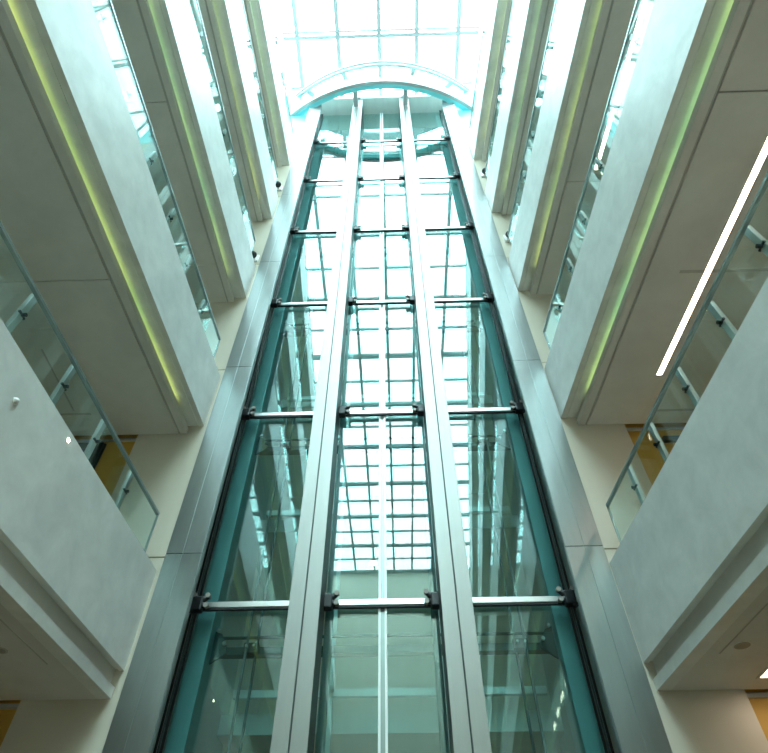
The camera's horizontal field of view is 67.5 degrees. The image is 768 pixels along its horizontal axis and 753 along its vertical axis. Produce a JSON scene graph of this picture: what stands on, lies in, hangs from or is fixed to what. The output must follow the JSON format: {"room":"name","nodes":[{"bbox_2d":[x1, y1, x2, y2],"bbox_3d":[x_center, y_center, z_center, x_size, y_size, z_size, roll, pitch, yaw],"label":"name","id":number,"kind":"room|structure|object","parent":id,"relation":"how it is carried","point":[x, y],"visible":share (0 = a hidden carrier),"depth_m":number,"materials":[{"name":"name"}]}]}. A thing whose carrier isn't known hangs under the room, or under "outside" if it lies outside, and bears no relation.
{"room":"building atrium","nodes":[
{"label":"building atrium","id":0,"kind":"room"},
{"bbox_2d":[0,303,195,746],"bbox_3d":[-6.422,-0.923,13.952,4.800,25.468,2.480,-1,-50,1],"label":"wall","id":1,"kind":"structure","parent":0,"point":[109,468],"depth_m":9.16,"materials":[{"name":"paint"}]},
{"bbox_2d":[0,703,19,708],"bbox_3d":[-5.942,3.768,6.515,3.760,0.050,0.040,-1,-50,1],"label":"trim","id":2,"kind":"structure","parent":1,"relation":"attached to","point":[11,705],"depth_m":6.47,"materials":[{"name":"grey"}]},
{"bbox_2d":[78,442,106,469],"bbox_3d":[-5.267,2.123,8.553,1.325,2.805,0.280,-1,-50,1],"label":"door","id":3,"kind":"structure","parent":1,"relation":"in","point":[98,450],"depth_m":9.37,"materials":[{"name":"grey"}]},
{"bbox_2d":[76,438,136,442],"bbox_3d":[-5.957,1.106,9.632,3.760,0.050,0.040,-1,-50,1],"label":"trim","id":4,"kind":"structure","parent":1,"relation":"attached to","point":[125,439],"depth_m":9.60,"materials":[{"name":"grey"}]},
{"bbox_2d":[0,122,304,752],"bbox_3d":[-3.489,-1.661,12.832,1.210,24.700,0.300,-1,-50,1],"label":"wall","id":5,"kind":"structure","parent":0,"point":[165,463],"depth_m":8.39,"materials":[{"name":"beige paint"}]},
{"bbox_2d":[252,250,259,261],"bbox_3d":[-3.148,-2.948,13.865,0.210,0.340,0.295,-1,-50,1],"label":"security camera","id":6,"kind":"object","parent":5,"relation":"attached to","point":[255,256],"visible":0.48,"depth_m":13.82,"materials":[{"name":"white paint"}]},
{"bbox_2d":[276,181,282,190],"bbox_3d":[-3.144,-5.708,17.097,0.210,0.340,0.295,-1,-50,1],"label":"security camera","id":7,"kind":"object","parent":5,"relation":"attached to","point":[279,187],"visible":0.78,"depth_m":17.01,"materials":[{"name":"white paint"}]},
{"bbox_2d":[285,60,476,121],"bbox_3d":[-0.168,-11.151,23.353,8.700,6.800,1.645,-1,-50,1],"label":"curved canopy","id":8,"kind":"object","parent":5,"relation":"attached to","point":[459,94],"visible":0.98,"depth_m":24.82,"materials":[{"name":"white metal"}]},
{"bbox_2d":[152,130,323,752],"bbox_3d":[-2.960,-1.096,15.487,0.200,28.000,4.115,-1,-50,1],"label":"wall","id":9,"kind":"structure","parent":0,"point":[223,676],"depth_m":11.96,"materials":[{"name":"teal glass"}]},
{"bbox_2d":[229,250,315,713],"bbox_3d":[-3.099,1.841,17.995,0.200,28.000,3.600,-1,-50,1],"label":"wall","id":10,"kind":"structure","parent":0,"point":[254,705],"depth_m":13.78,"materials":[{"name":"glass"}]},
{"bbox_2d":[318,95,447,198],"bbox_3d":[-0.012,-9.039,27.294,6.200,0.250,7.900,-1,-50,1],"label":"glass panel","id":11,"kind":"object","parent":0,"point":[423,108],"depth_m":25.72,"materials":[{"name":"clear glass"}]},
{"bbox_2d":[321,201,447,212],"bbox_3d":[0.209,-8.461,27.840,13.000,5.472,0.300,-1,-50,1],"label":"wall","id":12,"kind":"structure","parent":0,"point":[426,205],"depth_m":27.07,"materials":[{"name":"white paint"}]},
{"bbox_2d":[259,493,524,713],"bbox_3d":[0.146,3.060,19.052,6.200,28.000,0.200,-1,-50,1],"label":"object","id":13,"kind":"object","parent":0,"point":[497,670],"depth_m":14.20,"materials":[{"name":"clear glass"}]},
{"bbox_2d":[368,560,377,565],"bbox_3d":[-0.257,4.354,13.396,0.217,0.016,0.217,-1,-50,1],"label":"recessed light","id":14,"kind":"object","parent":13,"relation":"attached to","point":[372,562],"visible":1,"depth_m":13.39,"materials":[{"name":"white paint"}]},
{"bbox_2d":[315,210,454,252],"bbox_3d":[0.049,-5.556,25.986,6.200,0.320,3.900,-1,-50,1],"label":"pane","id":15,"kind":"structure","parent":13,"relation":"attached to","point":[367,239],"depth_m":25.18,"materials":[{"name":"clear glass"}]},
{"bbox_2d":[306,255,464,316],"bbox_3d":[0.064,-2.984,22.974,6.200,0.320,3.900,-1,-50,1],"label":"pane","id":16,"kind":"structure","parent":13,"relation":"attached to","point":[396,287],"depth_m":22.30,"materials":[{"name":"clear glass"}]},
{"bbox_2d":[295,313,477,395],"bbox_3d":[0.079,-0.413,19.963,6.200,0.320,3.900,-1,-50,1],"label":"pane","id":17,"kind":"structure","parent":13,"relation":"attached to","point":[399,362],"depth_m":19.65,"materials":[{"name":"clear glass"}]},
{"bbox_2d":[279,395,494,496],"bbox_3d":[0.095,2.159,16.952,6.200,0.320,3.900,-1,-50,1],"label":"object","id":18,"kind":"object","parent":13,"relation":"attached to","point":[403,470],"depth_m":16.86,"materials":[{"name":"clear glass"}]},
{"bbox_2d":[256,515,520,618],"bbox_3d":[0.110,4.731,13.941,6.200,0.320,3.900,-1,-50,1],"label":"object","id":19,"kind":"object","parent":13,"relation":"attached to","point":[406,552],"depth_m":13.33,"materials":[{"name":"clear glass"}]},
{"bbox_2d":[217,710,563,752],"bbox_3d":[0.125,7.303,10.929,6.200,0.320,3.900,-1,-50,1],"label":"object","id":20,"kind":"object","parent":13,"relation":"attached to","point":[408,732],"depth_m":9.71,"materials":[{"name":"glass"}]},
{"bbox_2d":[454,243,551,709],"bbox_3d":[3.299,1.695,17.902,0.200,28.000,3.600,-1,-50,1],"label":"wall","id":21,"kind":"structure","parent":0,"point":[544,702],"depth_m":13.47,"materials":[{"name":"glass"}]},
{"bbox_2d":[445,106,618,752],"bbox_3d":[3.004,-1.233,15.401,0.200,28.000,4.115,-1,-50,1],"label":"wall","id":22,"kind":"structure","parent":0,"point":[566,742],"depth_m":11.76,"materials":[{"name":"teal glass"}]},
{"bbox_2d":[459,117,767,752],"bbox_3d":[3.359,-1.818,12.733,1.149,24.700,0.300,-1,-50,1],"label":"wall","id":23,"kind":"structure","parent":0,"point":[694,721],"depth_m":8.18,"materials":[{"name":"beige paint"}]},
{"bbox_2d":[480,167,488,176],"bbox_3d":[3.061,-6.240,17.463,0.210,0.340,0.295,-1,-50,1],"label":"security camera","id":24,"kind":"object","parent":23,"relation":"attached to","point":[483,174],"visible":0.7,"depth_m":17.38,"materials":[{"name":"white paint"}]},
{"bbox_2d":[503,230,513,241],"bbox_3d":[3.107,-3.546,14.307,0.210,0.340,0.295,-1,-50,1],"label":"security camera","id":25,"kind":"object","parent":23,"relation":"attached to","point":[506,238],"visible":0.8,"depth_m":14.23,"materials":[{"name":"white paint"}]},
{"bbox_2d":[566,294,767,740],"bbox_3d":[6.493,-2.094,13.018,5.300,25.468,0.180,-1,-50,1],"label":"wall","id":26,"kind":"structure","parent":0,"point":[652,461],"depth_m":9.03,"materials":[{"name":"paint"}]},
{"bbox_2d":[626,426,684,430],"bbox_3d":[6.053,0.831,9.458,4.210,0.050,0.040,-1,-50,1],"label":"trim","id":27,"kind":"structure","parent":26,"relation":"attached to","point":[637,428],"depth_m":9.46,"materials":[{"name":"grey"}]},
{"bbox_2d":[662,435,679,442],"bbox_3d":[5.434,0.991,9.258,1.850,0.090,0.070,-1,-50,1],"label":"trim","id":28,"kind":"structure","parent":26,"relation":"attached to","point":[666,439],"depth_m":9.24,"materials":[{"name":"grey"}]},
{"bbox_2d":[746,692,767,698],"bbox_3d":[6.069,3.493,6.341,4.210,0.050,0.040,-1,-50,1],"label":"trim","id":29,"kind":"structure","parent":26,"relation":"attached to","point":[754,694],"depth_m":6.35,"materials":[{"name":"grey"}]},
{"bbox_3d":[-0.246,-6.106,-7.320,20.000,0.200,49.800,-1,-50,1],"label":"floor","id":30,"kind":"structure","parent":0,"visible":0},
{"bbox_2d":[102,107,321,752],"bbox_3d":[-2.729,-2.372,13.413,0.492,26.500,0.105,-1,-50,1],"label":"column","id":31,"kind":"structure","parent":30,"relation":"on","point":[135,723],"depth_m":8.18,"materials":[{"name":"metal"}]},
{"bbox_2d":[153,114,328,752],"bbox_3d":[-2.535,-2.123,14.579,0.292,27.950,0.632,-1,-50,1],"label":"post","id":32,"kind":"object","parent":30,"relation":"on","point":[188,713],"visible":0.95,"depth_m":9.23,"materials":[{"name":"teal glass"}]},
{"bbox_2d":[189,592,288,613],"bbox_3d":[-1.931,3.115,7.877,1.451,0.292,0.140,-1,-50,1],"label":"crossbar","id":33,"kind":"object","parent":32,"relation":"attached to","point":[199,604],"visible":0.83,"depth_m":7.86,"materials":[{"name":"silver metal"}]},
{"bbox_2d":[240,406,312,419],"bbox_3d":[-1.945,0.686,10.720,1.451,0.292,0.140,-1,-50,1],"label":"crossbar","id":34,"kind":"object","parent":32,"relation":"attached to","point":[247,413],"visible":0.85,"depth_m":10.70,"materials":[{"name":"silver metal"}]},
{"bbox_2d":[270,298,327,307],"bbox_3d":[-1.960,-1.742,13.563,1.451,0.292,0.140,-1,-50,1],"label":"crossbar","id":35,"kind":"object","parent":32,"relation":"attached to","point":[275,303],"visible":0.79,"depth_m":13.54,"materials":[{"name":"silver metal"}]},
{"bbox_2d":[290,227,336,234],"bbox_3d":[-1.974,-4.170,16.407,1.451,0.292,0.140,-1,-50,1],"label":"crossbar","id":36,"kind":"object","parent":32,"relation":"attached to","point":[293,231],"visible":0.86,"depth_m":16.39,"materials":[{"name":"silver metal"}]},
{"bbox_2d":[303,176,342,182],"bbox_3d":[-1.989,-6.598,19.250,1.451,0.292,0.140,-1,-50,1],"label":"crossbar","id":37,"kind":"object","parent":32,"relation":"attached to","point":[306,179],"visible":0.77,"depth_m":19.23,"materials":[{"name":"silver metal"}]},
{"bbox_2d":[313,139,347,144],"bbox_3d":[-2.003,-9.026,22.093,1.451,0.292,0.140,-1,-50,1],"label":"crossbar","id":38,"kind":"object","parent":32,"relation":"attached to","point":[317,142],"visible":0.77,"depth_m":22.07,"materials":[{"name":"silver metal"}]},
{"bbox_2d":[255,429,510,455],"bbox_3d":[-0.010,1.285,10.748,5.230,0.465,0.250,-1,-50,1],"label":"beam","id":39,"kind":"structure","parent":32,"relation":"attached to","point":[262,449],"depth_m":10.73,"materials":[{"name":"white metal"}]},
{"bbox_2d":[209,623,558,664],"bbox_3d":[0.004,3.713,7.905,5.230,0.465,0.250,-1,-50,1],"label":"beam","id":40,"kind":"structure","parent":32,"relation":"attached to","point":[547,645],"depth_m":7.88,"materials":[{"name":"teal paint"}]},
{"bbox_2d":[226,126,341,752],"bbox_3d":[-1.859,-1.858,14.481,0.204,27.450,0.240,-1,-50,1],"label":"rail","id":41,"kind":"object","parent":30,"relation":"on","point":[251,648],"visible":0.98,"depth_m":9.48,"materials":[{"name":"grey metal"}]},
{"bbox_2d":[299,242,464,258],"bbox_3d":[-0.039,-3.571,16.434,5.230,0.465,0.250,-1,-50,1],"label":"beam","id":42,"kind":"structure","parent":41,"relation":"attached to","point":[460,250],"depth_m":16.42,"materials":[{"name":"white metal"}]},
{"bbox_2d":[321,151,442,162],"bbox_3d":[-0.068,-8.428,22.121,5.230,0.465,0.250,-1,-50,1],"label":"beam","id":43,"kind":"structure","parent":41,"relation":"attached to","point":[440,154],"depth_m":22.10,"materials":[{"name":"white metal"}]},
{"bbox_2d":[282,316,482,336],"bbox_3d":[-0.025,-1.143,13.591,5.230,0.465,0.250,-1,-50,1],"label":"beam","id":44,"kind":"structure","parent":41,"relation":"attached to","point":[477,326],"depth_m":13.57,"materials":[{"name":"white metal"}]},
{"bbox_2d":[312,189,452,203],"bbox_3d":[-0.053,-5.999,19.278,5.230,0.465,0.250,-1,-50,1],"label":"beam","id":45,"kind":"structure","parent":41,"relation":"attached to","point":[315,200],"depth_m":19.26,"materials":[{"name":"teal paint"}]},
{"bbox_2d":[270,95,362,752],"bbox_3d":[-1.046,-2.722,14.273,0.397,28.250,0.640,-1,-50,1],"label":"shaft mullion","id":46,"kind":"object","parent":30,"relation":"on","point":[294,725],"visible":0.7,"depth_m":8.36,"materials":[{"name":"metal"}]},
{"bbox_2d":[324,589,438,611],"bbox_3d":[-0.033,3.071,7.850,1.690,0.292,0.140,-1,-50,1],"label":"crossbar","id":47,"kind":"object","parent":46,"relation":"attached to","point":[432,602],"visible":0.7,"depth_m":7.83,"materials":[{"name":"silver metal"}]},
{"bbox_2d":[339,403,423,417],"bbox_3d":[-0.048,0.643,10.693,1.690,0.292,0.140,-1,-50,1],"label":"crossbar","id":48,"kind":"object","parent":46,"relation":"attached to","point":[417,410],"visible":0.77,"depth_m":10.68,"materials":[{"name":"silver metal"}]},
{"bbox_2d":[348,294,414,305],"bbox_3d":[-0.062,-1.785,13.536,1.690,0.292,0.140,-1,-50,1],"label":"crossbar","id":49,"kind":"object","parent":46,"relation":"attached to","point":[352,301],"visible":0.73,"depth_m":13.51,"materials":[{"name":"silver metal"}]},
{"bbox_2d":[354,224,408,232],"bbox_3d":[-0.076,-4.213,16.379,1.690,0.292,0.140,-1,-50,1],"label":"crossbar","id":50,"kind":"object","parent":46,"relation":"attached to","point":[357,229],"visible":0.76,"depth_m":16.36,"materials":[{"name":"silver metal"}]},
{"bbox_2d":[358,174,404,181],"bbox_3d":[-0.091,-6.641,19.222,1.690,0.292,0.140,-1,-50,1],"label":"crossbar","id":51,"kind":"object","parent":46,"relation":"attached to","point":[401,177],"visible":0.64,"depth_m":19.20,"materials":[{"name":"silver metal"}]},
{"bbox_2d":[361,137,401,142],"bbox_3d":[-0.105,-9.070,22.066,1.690,0.292,0.140,-1,-50,1],"label":"crossbar","id":52,"kind":"object","parent":46,"relation":"attached to","point":[363,140],"visible":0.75,"depth_m":22.05,"materials":[{"name":"silver metal"}]},
{"bbox_2d":[315,117,365,752],"bbox_3d":[-0.790,-2.220,14.506,0.109,27.950,0.109,-1,-50,1],"label":"post","id":53,"kind":"object","parent":30,"relation":"on","point":[326,660],"visible":1,"depth_m":9.12,"materials":[{"name":"silver metal"}]},
{"bbox_2d":[315,115,449,751],"bbox_3d":[-0.062,-2.350,14.398,1.548,27.934,0.020,-1,-50,1],"label":"bay","id":54,"kind":"object","parent":30,"relation":"on","point":[363,115],"visible":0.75,"depth_m":9.02,"materials":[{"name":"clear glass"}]},
{"bbox_2d":[378,113,387,752],"bbox_3d":[-0.051,-2.383,14.370,0.115,27.950,0.045,-1,-50,1],"label":"bar","id":55,"kind":"object","parent":30,"relation":"on","point":[382,589],"visible":1,"depth_m":8.94,"materials":[{"name":"white metal"}]},
{"bbox_2d":[232,180,546,752],"bbox_3d":[0.059,-0.068,16.249,5.350,27.800,0.100,-1,-50,1],"label":"frame","id":56,"kind":"object","parent":30,"relation":"on","point":[498,690],"visible":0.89,"depth_m":12.62,"materials":[{"name":"white metal"}]},
{"bbox_2d":[397,116,449,752],"bbox_3d":[0.673,-2.253,14.485,0.109,27.950,0.109,-1,-50,1],"label":"post","id":57,"kind":"object","parent":30,"relation":"on","point":[439,678],"visible":1,"depth_m":9.10,"materials":[{"name":"grey metal"}]},
{"bbox_2d":[399,94,491,752],"bbox_3d":[0.899,-2.766,14.245,0.398,28.250,0.640,-1,-50,1],"label":"shaft mullion","id":58,"kind":"object","parent":30,"relation":"on","point":[468,727],"visible":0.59,"depth_m":8.30,"materials":[{"name":"metal"}]},
{"bbox_2d":[424,123,546,752],"bbox_3d":[1.831,-1.942,14.427,0.204,27.450,0.240,-1,-50,1],"label":"rail","id":59,"kind":"object","parent":30,"relation":"on","point":[521,644],"visible":0.97,"depth_m":9.35,"materials":[{"name":"grey metal"}]},
{"bbox_2d":[435,110,613,752],"bbox_3d":[2.426,-2.237,14.507,0.272,27.950,0.632,-1,-50,1],"label":"post","id":60,"kind":"object","parent":30,"relation":"on","point":[588,732],"visible":0.95,"depth_m":9.05,"materials":[{"name":"teal glass"}]},
{"bbox_2d":[414,135,449,141],"bbox_3d":[1.808,-9.114,22.038,1.481,0.292,0.140,-1,-50,1],"label":"crossbar","id":61,"kind":"object","parent":60,"relation":"attached to","point":[446,138],"visible":0.88,"depth_m":22.01,"materials":[{"name":"silver metal"}]},
{"bbox_2d":[418,172,460,179],"bbox_3d":[1.823,-6.686,19.195,1.481,0.292,0.140,-1,-50,1],"label":"crossbar","id":62,"kind":"object","parent":60,"relation":"attached to","point":[455,175],"visible":0.87,"depth_m":19.17,"materials":[{"name":"silver metal"}]},
{"bbox_2d":[425,222,474,230],"bbox_3d":[1.837,-4.257,16.352,1.481,0.292,0.140,-1,-50,1],"label":"crossbar","id":63,"kind":"object","parent":60,"relation":"attached to","point":[468,226],"visible":0.81,"depth_m":16.33,"materials":[{"name":"silver metal"}]},
{"bbox_2d":[434,292,494,302],"bbox_3d":[1.852,-1.829,13.508,1.481,0.292,0.140,-1,-50,1],"label":"crossbar","id":64,"kind":"object","parent":60,"relation":"attached to","point":[488,298],"visible":0.86,"depth_m":13.49,"materials":[{"name":"silver metal"}]},
{"bbox_2d":[448,400,524,414],"bbox_3d":[1.866,0.599,10.665,1.481,0.292,0.140,-1,-50,1],"label":"crossbar","id":65,"kind":"object","parent":60,"relation":"attached to","point":[517,407],"visible":0.84,"depth_m":10.65,"materials":[{"name":"silver metal"}]},
{"bbox_2d":[472,585,578,607],"bbox_3d":[1.881,3.027,7.822,1.481,0.292,0.140,-1,-50,1],"label":"crossbar","id":66,"kind":"object","parent":60,"relation":"attached to","point":[567,598],"visible":0.87,"depth_m":7.81,"materials":[{"name":"silver metal"}]},
{"bbox_2d":[441,103,672,752],"bbox_3d":[2.647,-2.495,13.335,0.508,26.500,0.105,-1,-50,1],"label":"column","id":67,"kind":"structure","parent":30,"relation":"on","point":[634,715],"depth_m":8.02,"materials":[{"name":"metal"}]},
{"bbox_3d":[-0.969,-35.016,-11.565,20.000,30.900,0.300,-1,-50,1],"label":"wall","id":68,"kind":"structure","parent":0,"visible":0},
{"bbox_2d":[271,0,486,96],"bbox_3d":[-0.074,-27.437,14.796,13.922,0.340,45.500,-1,-50,1],"label":"window","id":69,"kind":"structure","parent":68,"relation":"in","point":[281,38],"depth_m":25.30,"materials":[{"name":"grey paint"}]},
{"bbox_3d":[-9.585,-15.825,1.210,2.528,25.468,45.000,-1,-50,1],"label":"wall","id":70,"kind":"structure","parent":0,"visible":0},
{"bbox_2d":[0,318,156,699],"bbox_3d":[-6.983,-11.492,-5.458,5.102,1.576,43.354,-3,-50,3],"label":"gallery balcony","id":71,"kind":"object","parent":70,"relation":"attached to","point":[76,581],"visible":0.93,"depth_m":5.71,"materials":[{"name":"paint"}]},
{"bbox_2d":[0,647,7,653],"bbox_3d":[-3.759,2.684,5.629,0.140,0.011,0.140,-1,-50,1],"label":"recessed light","id":72,"kind":"object","parent":71,"relation":"attached to","point":[2,650],"visible":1,"depth_m":5.63,"materials":[{"name":"grey"}]},
{"bbox_2d":[12,397,19,404],"bbox_3d":[-3.254,0.217,5.095,0.038,0.071,0.071,-1,-50,1],"label":"sensor","id":73,"kind":"object","parent":71,"relation":"attached to","point":[15,401],"visible":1,"depth_m":5.08,"materials":[{"name":"white plastic"}]},
{"bbox_2d":[0,221,159,552],"bbox_3d":[-4.656,-13.090,-5.554,0.122,1.035,40.287,-3,-50,3],"label":"glass balustrade","id":74,"kind":"object","parent":71,"relation":"attached to","point":[35,296],"visible":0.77,"depth_m":6.07,"materials":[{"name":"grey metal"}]},
{"bbox_2d":[0,0,219,435],"bbox_3d":[-6.998,-14.109,-2.394,5.102,1.438,43.354,-3,-50,3],"label":"gallery balcony","id":75,"kind":"object","parent":70,"relation":"attached to","point":[81,209],"visible":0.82,"depth_m":7.50,"materials":[{"name":"paint"}]},
{"bbox_2d":[96,0,220,357],"bbox_3d":[-4.671,-15.662,-2.543,0.122,1.035,40.287,-3,-50,3],"label":"glass balustrade","id":76,"kind":"object","parent":75,"relation":"attached to","point":[101,17],"visible":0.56,"depth_m":8.56,"materials":[{"name":"clear glass"}]},
{"bbox_2d":[91,0,255,302],"bbox_3d":[-7.096,-17.533,-0.109,4.994,1.434,41.122,-3,-50,3],"label":"gallery balcony","id":77,"kind":"object","parent":70,"relation":"attached to","point":[160,37],"visible":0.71,"depth_m":10.49,"materials":[{"name":"paint"}]},
{"bbox_2d":[195,0,255,250],"bbox_3d":[-4.686,-18.233,0.469,0.122,1.035,40.287,-3,-50,3],"label":"glass balustrade","id":78,"kind":"object","parent":77,"relation":"attached to","point":[200,34],"visible":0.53,"depth_m":11.99,"materials":[{"name":"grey glass"}]},
{"bbox_2d":[189,0,277,221],"bbox_3d":[-7.111,-20.105,2.903,4.994,1.434,41.122,-3,-50,3],"label":"gallery balcony","id":79,"kind":"object","parent":70,"relation":"attached to","point":[222,20],"visible":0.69,"depth_m":13.85,"materials":[{"name":"paint"}]},
{"bbox_2d":[238,0,277,184],"bbox_3d":[-4.702,-20.805,3.480,0.122,1.035,40.287,-3,-50,3],"label":"glass balustrade","id":80,"kind":"object","parent":79,"relation":"attached to","point":[239,1],"visible":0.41,"depth_m":15.21,"materials":[{"name":"clear glass"}]},
{"bbox_2d":[239,0,293,166],"bbox_3d":[-7.127,-22.676,5.914,4.994,1.434,41.122,-3,-50,3],"label":"gallery balcony","id":81,"kind":"object","parent":70,"relation":"attached to","point":[257,12],"visible":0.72,"depth_m":17.15,"materials":[{"name":"paint"}]},
{"bbox_2d":[269,0,293,136],"bbox_3d":[-4.717,-23.377,6.491,0.122,1.035,40.287,-3,-50,3],"label":"glass balustrade","id":82,"kind":"object","parent":81,"relation":"attached to","point":[272,16],"visible":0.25,"depth_m":18.47,"materials":[{"name":"clear glass"}]},
{"bbox_3d":[8.973,-16.250,0.941,3.706,25.468,45.000,-1,-50,1],"label":"wall","id":83,"kind":"structure","parent":0,"visible":0},
{"bbox_2d":[469,0,516,160],"bbox_3d":[6.395,-22.986,5.718,4.986,1.434,41.318,2,-50,-2],"label":"gallery balcony","id":84,"kind":"object","parent":83,"relation":"attached to","point":[499,11],"visible":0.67,"depth_m":17.13,"materials":[{"name":"paint"}]},
{"bbox_2d":[469,0,487,131],"bbox_3d":[3.976,-23.575,6.366,0.122,1.035,40.354,2,-50,-2],"label":"glass balustrade","id":85,"kind":"object","parent":84,"relation":"attached to","point":[485,19],"visible":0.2,"depth_m":18.46,"materials":[{"name":"clear glass"}]},
{"bbox_2d":[485,0,563,214],"bbox_3d":[6.410,-20.414,2.707,4.986,1.434,41.318,2,-50,-2],"label":"gallery balcony","id":86,"kind":"object","parent":83,"relation":"attached to","point":[532,20],"visible":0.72,"depth_m":13.83,"materials":[{"name":"paint"}]},
{"bbox_2d":[485,0,515,178],"bbox_3d":[3.991,-21.003,3.355,0.122,1.035,40.354,2,-50,-2],"label":"glass balustrade","id":87,"kind":"object","parent":86,"relation":"attached to","point":[512,12],"visible":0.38,"depth_m":15.23,"materials":[{"name":"clear glass"}]},
{"bbox_2d":[508,0,654,294],"bbox_3d":[6.425,-17.842,-0.304,4.986,1.434,41.318,2,-50,-2],"label":"gallery balcony","id":88,"kind":"object","parent":83,"relation":"attached to","point":[591,34],"visible":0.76,"depth_m":10.53,"materials":[{"name":"paint"}]},
{"bbox_2d":[508,0,557,244],"bbox_3d":[4.006,-18.432,0.343,0.122,1.035,40.354,2,-50,-2],"label":"glass balustrade","id":89,"kind":"object","parent":88,"relation":"attached to","point":[551,45],"visible":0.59,"depth_m":12.02,"materials":[{"name":"clear glass"}]},
{"bbox_2d":[597,107,614,159],"bbox_3d":[3.973,-4.336,10.277,0.092,0.018,0.896,2,-50,-2],"label":"ceiling lamp","id":90,"kind":"object","parent":88,"relation":"attached to","point":[610,119],"depth_m":10.26,"materials":[{"name":"paint"}]},
{"bbox_2d":[613,41,634,102],"bbox_3d":[4.022,-5.091,9.632,0.092,0.018,0.923,2,-50,-2],"label":"ceiling lamp","id":91,"kind":"object","parent":88,"relation":"attached to","point":[624,71],"depth_m":9.61,"materials":[{"name":"paint"}]},
{"bbox_2d":[633,0,647,35],"bbox_3d":[4.060,-5.690,9.120,0.093,0.018,0.477,2,-50,-2],"label":"ceiling lamp","id":92,"kind":"object","parent":88,"relation":"attached to","point":[644,2],"depth_m":9.11,"materials":[{"name":"paint"}]},
{"bbox_2d":[544,0,767,424],"bbox_3d":[6.441,-15.269,-3.317,4.986,1.438,41.318,2,-50,-2],"label":"gallery balcony","id":93,"kind":"object","parent":83,"relation":"attached to","point":[692,128],"visible":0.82,"depth_m":7.39,"materials":[{"name":"paint"}]},
{"bbox_2d":[543,0,642,349],"bbox_3d":[4.022,-15.860,-2.668,0.122,1.035,40.354,2,-50,-2],"label":"glass balustrade","id":94,"kind":"object","parent":93,"relation":"attached to","point":[634,38],"visible":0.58,"depth_m":8.62,"materials":[{"name":"clear glass"}]},
{"bbox_2d":[655,134,767,374],"bbox_3d":[4.476,-4.513,4.921,0.114,0.018,11.812,2,-50,-2],"label":"ceiling lamp","id":95,"kind":"object","parent":93,"relation":"attached to","point":[762,155],"visible":1,"depth_m":7.39,"materials":[{"name":"paint"}]},
{"bbox_2d":[610,277,767,690],"bbox_3d":[6.456,-12.653,-6.381,4.986,1.576,41.319,2,-50,-2],"label":"gallery balcony","id":96,"kind":"object","parent":83,"relation":"attached to","point":[690,569],"visible":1,"depth_m":5.54,"materials":[{"name":"paint"}]},
{"bbox_2d":[606,171,767,542],"bbox_3d":[4.037,-13.288,-5.679,0.122,1.035,40.354,2,-50,-2],"label":"glass balustrade","id":97,"kind":"object","parent":96,"relation":"attached to","point":[760,242],"visible":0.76,"depth_m":5.88,"materials":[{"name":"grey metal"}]},
{"bbox_2d":[732,641,751,649],"bbox_3d":[3.503,2.629,5.618,0.175,0.011,0.175,-1,-50,1],"label":"ceiling speaker","id":98,"kind":"object","parent":96,"relation":"attached to","point":[740,645],"visible":1,"depth_m":5.61,"materials":[{"name":"paint"}]},
{"bbox_2d":[734,642,750,648],"bbox_3d":[3.503,2.631,5.616,0.151,0.004,0.151,-1,-50,1],"label":"grille","id":99,"kind":"object","parent":98,"relation":"attached to","point":[739,645],"depth_m":5.61,"materials":[{"name":"grey"}]},
{"bbox_2d":[756,665,767,678],"bbox_3d":[4.285,2.961,5.906,0.660,0.012,0.660,-1,-50,1],"label":"ceiling lamp","id":100,"kind":"object","parent":96,"relation":"attached to","point":[764,674],"visible":1,"depth_m":6.06,"materials":[{"name":"paint"}]},
{"bbox_2d":[760,670,767,677],"bbox_3d":[4.285,2.961,5.906,0.600,0.008,0.600,-1,-50,1],"label":"diffuser","id":101,"kind":"object","parent":100,"relation":"attached to","point":[764,674],"depth_m":6.05,"materials":[{"name":"white plastic"}]},
{"bbox_3d":[-6.046,-23.023,9.875,2.582,5.832,45.500,-1,-50,1],"label":"wall","id":102,"kind":"structure","parent":0,"visible":0},
{"bbox_2d":[268,0,285,95],"bbox_3d":[-6.049,-26.086,13.461,0.140,3.600,45.563,-3,-50,3],"label":"window","id":103,"kind":"structure","parent":102,"relation":"in","point":[268,0],"depth_m":25.48,"materials":[{"name":"clear glass"}]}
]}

